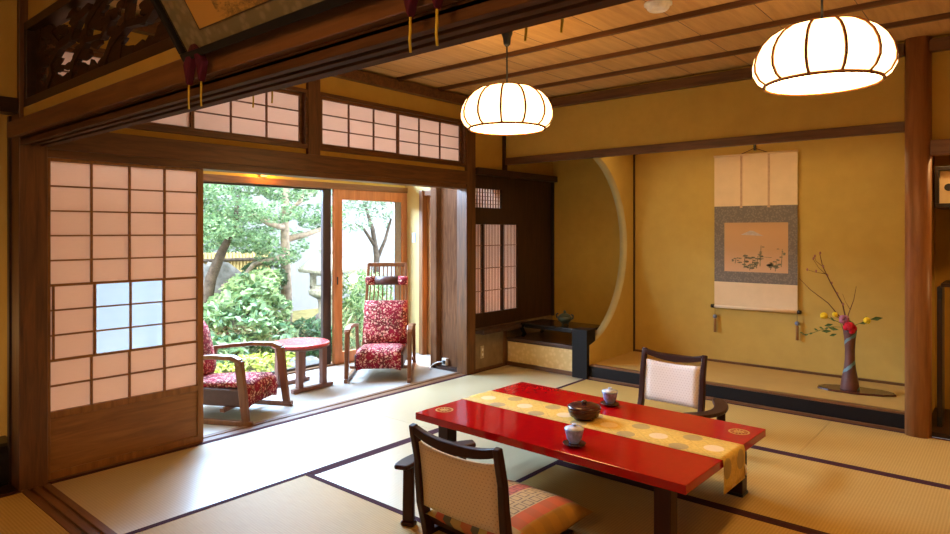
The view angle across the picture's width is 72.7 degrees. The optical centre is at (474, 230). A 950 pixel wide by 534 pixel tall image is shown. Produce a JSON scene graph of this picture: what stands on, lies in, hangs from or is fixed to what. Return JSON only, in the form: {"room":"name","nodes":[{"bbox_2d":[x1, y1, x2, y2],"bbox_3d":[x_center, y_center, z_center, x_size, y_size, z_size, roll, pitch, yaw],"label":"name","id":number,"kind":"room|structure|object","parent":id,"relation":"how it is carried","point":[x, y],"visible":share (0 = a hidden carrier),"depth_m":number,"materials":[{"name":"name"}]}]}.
{"room":"traditional dwelling","nodes":[
{"label":"traditional dwelling","id":0,"kind":"room"},
{"bbox_2d":[24,0,180,115],"bbox_3d":[-0.434,-0.896,1.825,5.022,0.788,0.105,0,0,40],"label":"wall","id":1,"kind":"structure","parent":0,"point":[34,6],"depth_m":2.77,"materials":[{"name":"paint"}]},
{"bbox_2d":[24,0,174,106],"bbox_3d":[-1.685,-0.876,2.877,1.750,0.448,0.095,0,0,40],"label":"transom","id":2,"kind":"object","parent":1,"relation":"attached to","point":[44,29],"visible":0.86,"depth_m":2.98,"materials":[{"name":"wood"}]},
{"bbox_2d":[7,0,461,137],"bbox_3d":[-0.492,-0.542,1.871,5.170,0.089,0.190,0,0,40],"label":"beam","id":3,"kind":"structure","parent":1,"relation":"attached to","point":[356,16],"depth_m":1.93,"materials":[{"name":"wood"}]},
{"bbox_2d":[183,44,207,108],"bbox_3d":[-0.880,-0.488,2.032,0.121,0.200,0.026,0,0,40],"label":"tassel","id":4,"kind":"object","parent":3,"relation":"attached to","point":[200,63],"visible":0.85,"depth_m":2.01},
{"bbox_2d":[150,0,354,61],"bbox_3d":[-0.557,-0.798,1.594,1.200,0.509,0.339,0,0,40],"label":"framed painting","id":5,"kind":"object","parent":3,"relation":"attached to","point":[212,25],"visible":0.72,"depth_m":1.87,"materials":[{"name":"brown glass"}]},
{"bbox_2d":[20,0,634,146],"bbox_3d":[-0.476,-0.478,1.859,5.130,0.047,0.133,0,0,40],"label":"beam","id":6,"kind":"structure","parent":3,"relation":"attached to","point":[464,21],"depth_m":1.71,"materials":[{"name":"wood"}]},
{"bbox_2d":[403,0,442,52],"bbox_3d":[-0.110,-0.488,1.379,0.121,0.200,0.026,0,0,40],"label":"tassel","id":7,"kind":"object","parent":3,"relation":"attached to","point":[410,5],"visible":1,"depth_m":1.40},
{"bbox_2d":[524,18,563,40],"bbox_3d":[0.157,-0.548,1.485,0.135,0.200,0.026,0,0,40],"label":"tassel","id":8,"kind":"object","parent":3,"relation":"attached to","point":[562,20],"visible":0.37,"depth_m":1.46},
{"bbox_2d":[0,0,552,435],"bbox_3d":[-2.458,0.040,4.433,1.420,2.660,8.910,0,0,40],"label":"wall","id":9,"kind":"structure","parent":0,"point":[527,203],"depth_m":6.31,"materials":[{"name":"wood"}]},
{"bbox_2d":[0,96,17,115],"bbox_3d":[-3.622,-0.660,2.044,0.110,0.080,3.640,0,0,40],"label":"beam","id":10,"kind":"structure","parent":9,"relation":"attached to","point":[8,105],"depth_m":3.37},
{"bbox_2d":[0,484,18,495],"bbox_3d":[-3.633,1.393,2.054,0.140,0.053,3.640,0,0,40],"label":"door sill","id":11,"kind":"structure","parent":9,"relation":"attached to","point":[6,489],"depth_m":3.41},
{"bbox_2d":[7,116,11,484],"bbox_3d":[-2.500,0.375,3.512,0.035,1.990,0.070,0,0,40],"label":"trim","id":12,"kind":"structure","parent":9,"relation":"attached to","point":[9,118],"depth_m":3.48,"materials":[{"name":"wood"}]},
{"bbox_2d":[48,158,202,480],"bbox_3d":[-2.064,0.480,3.869,0.030,1.771,0.886,0,0,40],"label":"door","id":13,"kind":"structure","parent":9,"relation":"in","point":[125,240],"depth_m":3.83,"materials":[{"name":"paper"}]},
{"bbox_2d":[48,43,307,148],"bbox_3d":[-1.805,-0.830,4.159,0.070,0.440,1.673,0,0,40],"label":"window","id":14,"kind":"structure","parent":9,"relation":"in","point":[284,121],"depth_m":4.47,"materials":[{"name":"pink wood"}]},
{"bbox_2d":[48,372,464,482],"bbox_3d":[-1.256,1.393,4.870,0.130,0.054,3.470,0,0,40],"label":"door sill","id":15,"kind":"structure","parent":9,"relation":"attached to","point":[240,429],"depth_m":4.80,"materials":[{"name":"wood"}]},
{"bbox_2d":[48,132,466,188],"bbox_3d":[-1.246,-0.486,4.856,0.142,0.168,3.462,0,0,40],"label":"beam","id":16,"kind":"structure","parent":9,"relation":"attached to","point":[105,147],"depth_m":4.40,"materials":[{"name":"brown wood"}]},
{"bbox_2d":[306,79,319,154],"bbox_3d":[-1.238,-0.925,4.846,0.108,0.730,0.107,0,0,40],"label":"pillar","id":17,"kind":"structure","parent":16,"relation":"on","point":[313,87],"depth_m":4.80,"materials":[{"name":"brown wood"}]},
{"bbox_2d":[203,181,330,373],"bbox_3d":[-2.426,0.470,5.523,0.040,1.800,2.895,0,0,40],"label":"window","id":18,"kind":"structure","parent":9,"relation":"in","point":[325,193],"depth_m":6.56,"materials":[{"name":"metal"}]},
{"bbox_2d":[274,361,353,374],"bbox_3d":[-2.103,1.394,5.888,0.120,0.072,3.970,0,0,40],"label":"window sill","id":19,"kind":"structure","parent":9,"relation":"attached to","point":[331,364],"depth_m":6.42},
{"bbox_2d":[332,189,406,364],"bbox_3d":[-1.119,0.470,6.987,0.042,1.800,1.020,0,0,40],"label":"door","id":20,"kind":"structure","parent":9,"relation":"in","point":[399,200],"depth_m":6.67,"materials":[{"name":"brown wood"}]},
{"bbox_2d":[320,92,465,166],"bbox_3d":[-0.653,-0.830,5.520,0.070,0.440,1.678,0,0,40],"label":"window","id":21,"kind":"structure","parent":9,"relation":"in","point":[348,125],"depth_m":5.42,"materials":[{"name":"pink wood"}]},
{"bbox_2d":[419,190,426,354],"bbox_3d":[-0.561,0.460,7.203,0.055,1.820,0.130,0,0,40],"label":"trim","id":22,"kind":"structure","parent":9,"relation":"attached to","point":[422,199],"depth_m":7.15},
{"bbox_2d":[430,187,440,367],"bbox_3d":[-0.386,0.440,6.497,0.085,1.860,0.100,0,0,40],"label":"trim","id":23,"kind":"structure","parent":9,"relation":"attached to","point":[435,193],"depth_m":6.46,"materials":[{"name":"wood"}]},
{"bbox_2d":[433,364,456,371],"bbox_3d":[-0.272,1.353,6.372,0.350,0.035,0.055,0,0,40],"label":"trim","id":24,"kind":"structure","parent":9,"relation":"attached to","point":[440,366],"depth_m":6.36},
{"bbox_2d":[441,188,456,366],"bbox_3d":[-0.224,0.470,6.383,0.290,1.800,0.030,0,0,40],"label":"board","id":25,"kind":"object","parent":9,"relation":"attached to","point":[448,196],"visible":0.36,"depth_m":6.39,"materials":[{"name":"wood"}]},
{"bbox_2d":[476,188,500,207],"bbox_3d":[0.120,-0.325,6.450,0.018,0.190,0.430,0,0,40],"label":"window","id":26,"kind":"structure","parent":9,"relation":"in","point":[485,198],"depth_m":6.45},
{"bbox_2d":[476,331,506,371],"bbox_3d":[0.152,1.184,6.429,0.045,0.372,0.490,0,0,40],"label":"trim","id":27,"kind":"structure","parent":9,"relation":"attached to","point":[504,332],"depth_m":6.56,"materials":[{"name":"brown wood"}]},
{"bbox_2d":[476,222,518,316],"bbox_3d":[0.221,0.375,6.557,0.034,0.920,0.725,0,0,40],"label":"window","id":28,"kind":"structure","parent":9,"relation":"in","point":[497,244],"depth_m":6.57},
{"bbox_2d":[476,320,527,334],"bbox_3d":[0.292,0.977,6.556,0.175,0.043,0.855,0,0,40],"label":"board","id":29,"kind":"object","parent":9,"relation":"on","point":[514,325],"visible":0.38,"depth_m":6.41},
{"bbox_2d":[502,136,506,169],"bbox_3d":[0.298,-0.905,6.613,0.050,0.650,0.050,0,0,40],"label":"trim","id":30,"kind":"structure","parent":9,"relation":"attached to","point":[504,167],"depth_m":6.59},
{"bbox_2d":[476,167,557,181],"bbox_3d":[0.455,-0.583,6.763,0.075,0.065,1.390,0,0,40],"label":"beam","id":31,"kind":"structure","parent":9,"relation":"attached to","point":[479,170],"depth_m":6.66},
{"bbox_2d":[203,171,404,187],"bbox_3d":[-2.123,-0.891,5.872,0.070,0.798,4.020,0,0,40],"label":"wall","id":32,"kind":"structure","parent":0,"point":[204,172],"depth_m":6.30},
{"bbox_2d":[203,174,407,192],"bbox_3d":[-2.112,-0.461,5.863,0.120,0.062,4.020,0,0,40],"label":"beam","id":33,"kind":"structure","parent":32,"relation":"attached to","point":[206,177],"depth_m":6.23,"materials":[{"name":"wood"}]},
{"bbox_2d":[405,186,429,352],"bbox_3d":[-0.313,0.040,7.013,1.220,2.660,0.060,0,0,40],"label":"wall","id":34,"kind":"structure","parent":0,"point":[413,191],"depth_m":7.30,"materials":[{"name":"paint"}]},
{"bbox_2d":[427,196,429,353],"bbox_3d":[-0.477,0.460,7.191,0.090,1.820,0.080,0,0,40],"label":"trim","id":35,"kind":"structure","parent":34,"relation":"attached to","point":[428,197],"depth_m":7.17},
{"bbox_2d":[0,353,949,533],"bbox_3d":[-0.009,1.455,2.458,7.710,0.230,9.060,0,0,40],"label":"floor","id":36,"kind":"structure","parent":0,"point":[332,471],"depth_m":3.57,"materials":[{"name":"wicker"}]},
{"bbox_2d":[0,435,8,485],"bbox_3d":[-2.665,1.264,3.507,0.280,0.220,0.230,0,0,40],"label":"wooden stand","id":37,"kind":"object","parent":36,"relation":"on","point":[4,454],"visible":0.47,"depth_m":3.47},
{"bbox_2d":[12,0,47,490],"bbox_3d":[-2.408,0.065,3.487,0.138,2.710,0.132,0,0,40],"label":"pillar","id":38,"kind":"structure","parent":36,"relation":"on","point":[29,163],"depth_m":3.44,"materials":[{"name":"brown wood"}]},
{"bbox_2d":[21,483,116,533],"bbox_3d":[-0.434,1.393,1.825,5.020,0.053,0.135,0,0,40],"label":"threshold","id":39,"kind":"object","parent":36,"relation":"on","point":[67,513],"visible":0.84,"depth_m":3.14,"materials":[{"name":"wood"}]},
{"bbox_2d":[203,320,292,426],"bbox_3d":[-1.940,0.851,4.899,0.899,1.045,0.630,0,0,12],"label":"armchair","id":40,"kind":"object","parent":36,"relation":"on","point":[242,389],"visible":0.57,"depth_m":4.74,"materials":[{"name":"fabric"}]},
{"bbox_2d":[203,320,216,375],"bbox_3d":[-2.167,0.916,4.949,0.181,0.417,0.430,0,0,12],"label":"cushion","id":41,"kind":"object","parent":40,"relation":"on","point":[209,366],"depth_m":5.05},
{"bbox_2d":[203,372,277,406],"bbox_3d":[-1.873,1.179,4.885,0.598,0.195,0.411,0,0,12],"label":"seat cushion","id":42,"kind":"object","parent":40,"relation":"on","point":[219,389],"depth_m":4.70,"materials":[{"name":"fabric"}]},
{"bbox_2d":[271,337,332,393],"bbox_3d":[-1.537,1.173,5.691,0.500,0.395,0.500,0,0,38],"label":"round table","id":43,"kind":"object","parent":36,"relation":"on","point":[300,345],"visible":0.81,"depth_m":5.63,"materials":[{"name":"wood"}]},
{"bbox_2d":[344,263,415,383],"bbox_3d":[-0.895,0.851,6.263,0.630,1.045,0.899,0,0,-2],"label":"armchair","id":44,"kind":"object","parent":36,"relation":"on","point":[387,328],"visible":1,"depth_m":6.42,"materials":[{"name":"fabric"}]},
{"bbox_2d":[356,343,405,370],"bbox_3d":[-0.893,1.179,6.195,0.411,0.195,0.598,0,0,-2],"label":"seat cushion","id":45,"kind":"object","parent":44,"relation":"on","point":[370,355],"depth_m":5.91,"materials":[{"name":"fabric"}]},
{"bbox_2d":[363,300,406,343],"bbox_3d":[-0.902,0.916,6.495,0.430,0.417,0.181,0,0,-2],"label":"cushion","id":46,"kind":"object","parent":44,"relation":"on","point":[385,321],"depth_m":6.45,"materials":[{"name":"fabric"}]},
{"bbox_2d":[394,440,475,526],"bbox_3d":[-0.201,1.216,3.123,0.140,0.308,0.505,0,0,44],"label":"armrest","id":47,"kind":"object","parent":36,"relation":"on","point":[406,464],"visible":0.49,"depth_m":2.99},
{"bbox_2d":[429,358,447,368],"bbox_3d":[-0.363,1.316,6.410,0.202,0.112,0.071,0,0,10],"label":"power adapter","id":48,"kind":"object","parent":36,"relation":"on","point":[444,361],"visible":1,"depth_m":6.38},
{"bbox_2d":[457,95,475,374],"bbox_3d":[-0.084,0.065,6.224,0.128,2.710,0.132,0,0,40],"label":"pillar","id":49,"kind":"structure","parent":36,"relation":"on","point":[466,198],"depth_m":6.19,"materials":[{"name":"brown wood"}]},
{"bbox_2d":[409,423,572,533],"bbox_3d":[0.070,1.114,2.879,0.524,0.522,0.535,0,0,41],"label":"chair","id":50,"kind":"object","parent":36,"relation":"on","point":[476,494],"visible":0.98,"depth_m":2.68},
{"bbox_2d":[426,480,592,533],"bbox_3d":[0.154,1.259,2.883,0.550,0.135,0.516,0,0,42],"label":"floor cushion","id":51,"kind":"object","parent":50,"relation":"on","point":[533,510],"visible":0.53,"depth_m":2.79,"materials":[{"name":"fabric"}]},
{"bbox_2d":[506,330,571,375],"bbox_3d":[0.918,1.228,6.683,0.795,0.285,0.912,0,0,40],"label":"base cabinet","id":52,"kind":"object","parent":36,"relation":"on","point":[547,351],"visible":0.72,"depth_m":6.39,"materials":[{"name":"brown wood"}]},
{"bbox_2d":[520,310,599,336],"bbox_3d":[0.891,0.942,6.531,0.825,0.297,0.400,0,0,40],"label":"table","id":53,"kind":"object","parent":52,"relation":"on","point":[543,324],"depth_m":6.47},
{"bbox_2d":[557,316,571,323],"bbox_3d":[0.902,0.891,6.482,0.150,0.076,0.150,0,0,40],"label":"pot","id":54,"kind":"object","parent":53,"relation":"on","point":[563,319],"depth_m":6.43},
{"bbox_2d":[572,327,594,378],"bbox_3d":[1.020,1.144,6.057,0.160,0.452,0.155,0,0,40],"label":"post","id":55,"kind":"object","parent":36,"relation":"on","point":[582,337],"visible":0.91,"depth_m":6.00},
{"bbox_2d":[416,382,765,533],"bbox_3d":[0.585,1.197,3.493,1.584,0.346,0.992,0,0,41],"label":"table","id":56,"kind":"object","parent":36,"relation":"on","point":[671,471],"visible":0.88,"depth_m":3.25,"materials":[{"name":"red wood"}]},
{"bbox_2d":[563,439,585,446],"bbox_3d":[0.474,1.017,3.078,0.110,0.015,0.110,0,0,40],"label":"saucer","id":57,"kind":"object","parent":56,"relation":"on","point":[565,442],"visible":0.79,"depth_m":3.06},
{"bbox_2d":[564,423,583,443],"bbox_3d":[0.474,0.964,3.078,0.094,0.090,0.094,0,0,40],"label":"teacup","id":58,"kind":"object","parent":57,"relation":"on","point":[574,432],"visible":1,"depth_m":3.05,"materials":[{"name":"ceramic"}]},
{"bbox_2d":[462,390,747,494],"bbox_3d":[0.609,1.101,3.508,1.615,0.157,0.275,0,0,41],"label":"table runner","id":59,"kind":"object","parent":56,"relation":"on","point":[732,454],"visible":0.95,"depth_m":3.27,"materials":[{"name":"fabric"}]},
{"bbox_2d":[567,400,600,420],"bbox_3d":[0.595,0.972,3.517,0.184,0.100,0.184,0,0,40],"label":"lidded bowl","id":60,"kind":"object","parent":59,"relation":"on","point":[583,410],"visible":1,"depth_m":3.46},
{"bbox_2d":[600,401,619,405],"bbox_3d":[0.793,1.017,3.790,0.110,0.015,0.110,0,0,40],"label":"saucer","id":61,"kind":"object","parent":56,"relation":"on","point":[615,403],"visible":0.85,"depth_m":3.77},
{"bbox_2d":[602,387,617,403],"bbox_3d":[0.793,0.964,3.790,0.094,0.090,0.094,0,0,40],"label":"teacup","id":62,"kind":"object","parent":61,"relation":"on","point":[609,395],"visible":1,"depth_m":3.76,"materials":[{"name":"ceramic"}]},
{"bbox_2d":[637,347,707,411],"bbox_3d":[1.249,1.114,4.403,0.490,0.522,0.535,0,0,42],"label":"chair","id":63,"kind":"object","parent":36,"relation":"on","point":[683,385],"visible":0.66,"depth_m":4.55,"materials":[{"name":"fabric"}]},
{"bbox_2d":[685,399,728,420],"bbox_3d":[1.419,1.216,3.887,0.168,0.308,0.500,0,0,40],"label":"armrest","id":64,"kind":"object","parent":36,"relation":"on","point":[720,408],"visible":0.45,"depth_m":3.85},
{"bbox_2d":[905,35,931,438],"bbox_3d":[2.979,0.050,4.337,0.152,2.680,0.152,0,0,40],"label":"pillar","id":65,"kind":"structure","parent":36,"relation":"on","point":[918,56],"depth_m":4.28,"materials":[{"name":"wood"}]},
{"bbox_2d":[937,286,944,426],"bbox_3d":[3.232,0.863,4.476,0.030,0.955,0.190,0,0,40],"label":"support","id":66,"kind":"object","parent":36,"relation":"on","point":[940,290],"visible":0.91,"depth_m":4.41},
{"bbox_2d":[109,0,949,97],"bbox_3d":[0.906,-1.305,3.438,5.060,0.031,4.080,0,0,40],"label":"ceiling","id":67,"kind":"structure","parent":0,"point":[633,12],"depth_m":4.46,"materials":[{"name":"wood"}]},
{"bbox_2d":[461,31,553,135],"bbox_3d":[0.203,-0.965,4.110,0.590,0.650,0.590,0,0,40],"label":"pendant lamp","id":68,"kind":"object","parent":67,"relation":"hanging from","point":[503,109],"visible":0.99,"depth_m":3.90,"materials":[{"name":"paper"}]},
{"bbox_2d":[501,31,512,46],"bbox_3d":[0.203,-1.232,4.110,0.072,0.115,0.072,0,0,40],"label":"socket","id":69,"kind":"object","parent":68,"relation":"attached to","point":[507,36],"depth_m":4.09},
{"bbox_2d":[471,124,543,133],"bbox_3d":[0.203,-0.646,4.110,0.472,0.013,0.472,0,0,40],"label":"diffuser","id":70,"kind":"object","parent":68,"relation":"attached to","point":[475,128],"depth_m":4.07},
{"bbox_2d":[397,0,770,80],"bbox_3d":[1.259,-1.274,3.808,5.000,0.032,0.028,0,0,40],"label":"beam","id":71,"kind":"structure","parent":67,"relation":"attached to","point":[741,3],"depth_m":4.19,"materials":[{"name":"brown wood"}]},
{"bbox_2d":[644,0,671,12],"bbox_3d":[1.037,-1.270,3.655,0.156,0.040,0.156,0,0,40],"label":"smoke detector","id":72,"kind":"object","parent":67,"relation":"attached to","point":[652,6],"visible":1,"depth_m":3.62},
{"bbox_2d":[438,0,912,90],"bbox_3d":[1.582,-1.274,4.190,5.000,0.032,0.028,0,0,40],"label":"beam","id":73,"kind":"structure","parent":67,"relation":"attached to","point":[879,3],"depth_m":4.28,"materials":[{"name":"brown wood"}]},
{"bbox_2d":[533,12,949,88],"bbox_3d":[1.905,-1.274,4.572,5.000,0.032,0.028,0,0,40],"label":"beam","id":74,"kind":"structure","parent":67,"relation":"attached to","point":[937,17],"depth_m":4.79,"materials":[{"name":"brown wood"}]},
{"bbox_2d":[752,0,897,95],"bbox_3d":[1.587,-0.977,2.950,0.590,0.627,0.590,0,0,40],"label":"pendant lamp","id":75,"kind":"object","parent":67,"relation":"hanging from","point":[834,54],"visible":1,"depth_m":2.76,"materials":[{"name":"paper"}]},
{"bbox_2d":[766,72,881,93],"bbox_3d":[1.587,-0.669,2.950,0.472,0.013,0.472,0,0,40],"label":"diffuser","id":76,"kind":"object","parent":75,"relation":"attached to","point":[784,82],"depth_m":2.90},
{"bbox_2d":[589,155,632,363],"bbox_3d":[1.341,0.190,6.366,0.080,2.360,0.950,0,0,40],"label":"wall","id":77,"kind":"structure","parent":0,"point":[614,336],"depth_m":6.48,"materials":[{"name":"paint"}]},
{"bbox_2d":[506,34,949,157],"bbox_3d":[2.232,-0.945,4.996,5.050,0.690,0.030,0,0,40],"label":"wall","id":78,"kind":"structure","parent":0,"point":[738,108],"depth_m":5.20,"materials":[{"name":"paint"}]},
{"bbox_2d":[105,10,949,107],"bbox_3d":[0.908,-1.228,3.441,5.060,0.085,4.085,0,0,40],"label":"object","id":79,"kind":"structure","parent":78,"relation":"attached to","point":[940,44],"depth_m":5.37,"materials":[{"name":"brown wood"}]},
{"bbox_2d":[505,121,904,164],"bbox_3d":[1.625,-0.710,5.503,3.430,0.070,0.050,0,0,40],"label":"beam","id":80,"kind":"structure","parent":78,"relation":"attached to","point":[894,127],"depth_m":5.15,"materials":[{"name":"brown wood"}]},
{"bbox_2d":[552,132,904,382],"bbox_3d":[2.254,0.170,6.222,3.600,2.400,0.110,0,0,40],"label":"wall","id":81,"kind":"structure","parent":0,"point":[851,190],"depth_m":5.93,"materials":[{"name":"paint"}]},
{"bbox_2d":[551,182,553,315],"bbox_3d":[0.878,0.198,7.295,0.026,1.515,0.030,0,0,40],"label":"trim","id":82,"kind":"structure","parent":81,"relation":"attached to","point":[552,183],"depth_m":7.29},
{"bbox_2d":[633,155,634,350],"bbox_3d":[1.638,0.125,6.655,0.020,2.230,0.025,0,0,40],"label":"trim","id":83,"kind":"structure","parent":81,"relation":"attached to","point":[633,155],"depth_m":6.64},
{"bbox_2d":[711,145,801,313],"bbox_3d":[2.544,-0.032,5.873,0.784,1.517,0.045,0,0,40],"label":"scroll","id":84,"kind":"object","parent":81,"relation":"hanging from","point":[756,194],"visible":1,"depth_m":5.85},
{"bbox_2d":[724,222,787,273],"bbox_3d":[2.548,0.149,5.864,0.554,0.452,0.001,0,0,40],"label":"painting","id":85,"kind":"object","parent":84,"relation":"attached to","point":[749,247],"depth_m":5.86},
{"bbox_2d":[795,321,799,339],"bbox_3d":[2.815,0.837,5.636,0.040,0.233,0.040,0,0,40],"label":"weight","id":86,"kind":"object","parent":84,"relation":"hanging from","point":[797,323],"visible":1,"depth_m":5.62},
{"bbox_2d":[635,349,904,385],"bbox_3d":[2.614,1.228,5.835,2.550,0.020,0.015,0,0,40],"label":"baseboard","id":87,"kind":"structure","parent":81,"relation":"attached to","point":[637,350],"depth_m":5.65,"materials":[{"name":"brown wood"}]},
{"bbox_2d":[588,377,904,431],"bbox_3d":[1.994,1.360,5.187,2.460,0.020,0.030,0,0,40],"label":"baseboard","id":88,"kind":"structure","parent":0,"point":[592,378],"depth_m":4.83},
{"bbox_2d":[589,366,904,428],"bbox_3d":[2.012,1.302,5.205,2.455,0.100,0.055,0,0,40],"label":"sill","id":89,"kind":"structure","parent":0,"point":[889,419],"depth_m":4.87,"materials":[{"name":"wood"}]},
{"bbox_2d":[589,364,904,414],"bbox_3d":[2.010,1.244,5.202,2.455,0.016,0.052,0,0,40],"label":"trim","id":90,"kind":"structure","parent":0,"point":[592,365],"depth_m":4.88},
{"bbox_2d":[593,351,904,410],"bbox_3d":[2.310,1.294,5.553,2.450,0.112,0.938,0,0,40],"label":"platform","id":91,"kind":"structure","parent":0,"point":[804,384],"depth_m":5.31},
{"bbox_2d":[817,384,895,396],"bbox_3d":[2.943,1.231,4.984,0.525,0.014,0.255,0,0,32],"label":"display board","id":92,"kind":"object","parent":91,"relation":"on","point":[830,387],"visible":0.93,"depth_m":4.92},
{"bbox_2d":[840,329,859,390],"bbox_3d":[2.904,0.993,4.997,0.134,0.462,0.134,0,0,40],"label":"vase","id":93,"kind":"object","parent":92,"relation":"on","point":[849,380],"visible":0.91,"depth_m":4.96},
{"bbox_2d":[806,252,845,314],"bbox_3d":[2.788,0.543,5.093,0.314,0.761,0.025,0,0,40],"label":"branch","id":94,"kind":"object","parent":93,"relation":"in","point":[822,265],"visible":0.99,"depth_m":5.09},
{"bbox_2d":[822,312,838,335],"bbox_3d":[2.819,0.768,5.042,0.198,0.271,0.047,0,0,27],"label":"flower","id":95,"kind":"object","parent":93,"relation":"in","point":[835,314],"visible":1,"depth_m":5.04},
{"bbox_2d":[820,312,842,328],"bbox_3d":[2.810,0.773,5.040,0.205,0.263,0.061,0,0,40],"label":"flower","id":96,"kind":"object","parent":93,"relation":"in","point":[823,315],"visible":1,"depth_m":5.07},
{"bbox_2d":[839,315,848,323],"bbox_3d":[2.859,0.777,4.996,0.074,0.254,0.074,0,0,40],"label":"flower","id":97,"kind":"object","parent":93,"relation":"in","point":[843,319],"visible":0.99,"depth_m":4.97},
{"bbox_2d":[843,322,856,333],"bbox_3d":[2.876,0.801,4.949,0.096,0.206,0.086,0,0,-20],"label":"flower","id":98,"kind":"object","parent":93,"relation":"in","point":[850,326],"visible":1,"depth_m":4.92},
{"bbox_2d":[849,316,881,325],"bbox_3d":[2.968,0.774,4.905,0.053,0.259,0.226,0,0,-42],"label":"flower","id":99,"kind":"object","parent":93,"relation":"in","point":[866,319],"visible":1,"depth_m":4.88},
{"bbox_2d":[932,156,934,411],"bbox_3d":[3.311,0.190,4.731,0.060,2.360,0.900,0,0,40],"label":"wall","id":100,"kind":"structure","parent":0,"point":[933,157],"depth_m":4.83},
{"bbox_2d":[935,155,949,408],"bbox_3d":[4.087,0.320,4.441,1.500,2.100,0.060,0,0,40],"label":"wall","id":101,"kind":"structure","parent":0,"point":[942,217],"depth_m":4.86,"materials":[{"name":"paint"}]},
{"bbox_3d":[2.407,0.040,0.321,1.260,2.660,8.800,0,0,40],"label":"wall","id":102,"kind":"structure","parent":0,"visible":0},
{"bbox_2d":[930,139,949,155],"bbox_3d":[3.573,-0.548,3.799,1.455,0.100,0.075,0,0,40],"label":"beam","id":103,"kind":"structure","parent":102,"relation":"attached to","point":[940,147],"depth_m":4.21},
{"bbox_2d":[935,166,949,209],"bbox_3d":[3.881,-0.302,4.182,1.430,0.285,0.500,0,0,40],"label":"upper cabinet","id":104,"kind":"object","parent":102,"relation":"attached to","point":[942,173],"visible":1,"depth_m":4.44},
{"bbox_2d":[941,280,949,286],"bbox_3d":[3.872,0.372,4.125,1.420,0.025,0.400,0,0,40],"label":"wall shelf","id":105,"kind":"object","parent":102,"relation":"attached to","point":[946,283],"visible":1,"depth_m":4.42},
{"label":"outside","id":106,"kind":"structure","parent":0,"visible":0},
{"bbox_2d":[203,185,392,311],"bbox_3d":[-5.053,-0.155,12.139,0.200,3.750,20.000,0,0,40],"label":"sky","id":107,"kind":"structure","parent":106,"point":[357,248],"depth_m":14.47,"materials":[{"name":"white"}]},
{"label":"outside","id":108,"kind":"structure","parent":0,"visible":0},
{"bbox_2d":[227,307,362,372],"bbox_3d":[-4.317,1.745,11.515,10.530,0.150,20.000,0,0,40],"label":"ground","id":109,"kind":"structure","parent":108,"point":[308,313],"depth_m":12.17,"materials":[{"name":"soil"}]},
{"bbox_2d":[203,262,242,326],"bbox_3d":[-3.872,1.264,9.639,0.984,1.628,1.264,0,0,40],"label":"rock","id":110,"kind":"object","parent":109,"relation":"on","point":[227,270],"visible":0.13,"depth_m":9.47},
{"bbox_2d":[203,206,253,252],"bbox_3d":[-4.896,0.027,10.627,1.244,3.346,3.313,0,0,40],"label":"shrub","id":111,"kind":"object","parent":109,"relation":"on","point":[217,247],"visible":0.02,"depth_m":11.10,"materials":[{"name":"green plant"}]},
{"bbox_2d":[203,252,270,274],"bbox_3d":[-4.014,1.010,10.539,0.105,1.320,1.600,0,0,40],"label":"bamboo fence","id":112,"kind":"object","parent":109,"relation":"on","point":[238,260],"visible":0.14,"depth_m":10.64,"materials":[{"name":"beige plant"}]},
{"bbox_2d":[203,183,272,319],"bbox_3d":[-3.075,0.394,7.774,1.105,2.593,1.225,0,0,40],"label":"tree","id":113,"kind":"object","parent":109,"relation":"on","point":[211,276],"visible":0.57,"depth_m":7.70,"materials":[{"name":"green plant"}]},
{"bbox_2d":[203,266,299,372],"bbox_3d":[-2.750,1.057,7.558,1.132,1.238,1.516,0,0,40],"label":"shrub","id":114,"kind":"object","parent":109,"relation":"on","point":[254,308],"visible":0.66,"depth_m":7.47,"materials":[{"name":"green plant"}]},
{"bbox_2d":[217,260,288,351],"bbox_3d":[-3.279,1.048,8.744,1.170,1.335,1.754,0,0,40],"label":"shrub","id":115,"kind":"object","parent":109,"relation":"on","point":[284,280],"visible":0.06,"depth_m":8.82,"materials":[{"name":"green plant"}]},
{"bbox_2d":[214,351,294,372],"bbox_3d":[-2.303,1.490,7.066,0.641,0.361,1.239,0,0,32],"label":"shrub","id":116,"kind":"object","parent":109,"relation":"on","point":[264,362],"visible":0.39,"depth_m":6.94,"materials":[{"name":"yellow plant"}]},
{"bbox_2d":[203,183,345,332],"bbox_3d":[-3.112,0.138,9.040,2.172,3.079,2.887,0,0,25],"label":"tree","id":117,"kind":"object","parent":109,"relation":"on","point":[284,252],"visible":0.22,"depth_m":8.89,"materials":[{"name":"plant"}]},
{"bbox_2d":[287,356,318,367],"bbox_3d":[-1.951,1.590,7.369,0.502,0.343,0.570,0,0,40],"label":"rock","id":118,"kind":"object","parent":109,"relation":"on","point":[309,359],"visible":0.19,"depth_m":7.27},
{"bbox_2d":[286,316,344,356],"bbox_3d":[-2.107,1.384,8.405,0.739,0.571,0.954,0,0,14],"label":"shrub","id":119,"kind":"object","parent":109,"relation":"on","point":[297,324],"visible":0.3,"depth_m":8.24,"materials":[{"name":"green plant"}]},
{"bbox_2d":[298,240,354,354],"bbox_3d":[-2.044,0.860,8.884,0.563,1.620,0.563,0,0,40],"label":"stone lantern","id":120,"kind":"object","parent":109,"relation":"on","point":[312,266],"visible":0.29,"depth_m":8.79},
{"bbox_2d":[331,190,392,292],"bbox_3d":[-1.897,0.062,11.695,1.854,3.222,1.996,0,0,40],"label":"tree","id":121,"kind":"object","parent":109,"relation":"on","point":[377,253],"visible":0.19,"depth_m":11.65,"materials":[{"name":"green plant"}]},
{"bbox_2d":[342,264,392,347],"bbox_3d":[-1.602,1.065,9.301,0.838,1.226,1.271,0,0,23],"label":"shrub","id":122,"kind":"object","parent":109,"relation":"on","point":[354,301],"visible":0.5,"depth_m":9.03,"materials":[{"name":"green plant"}]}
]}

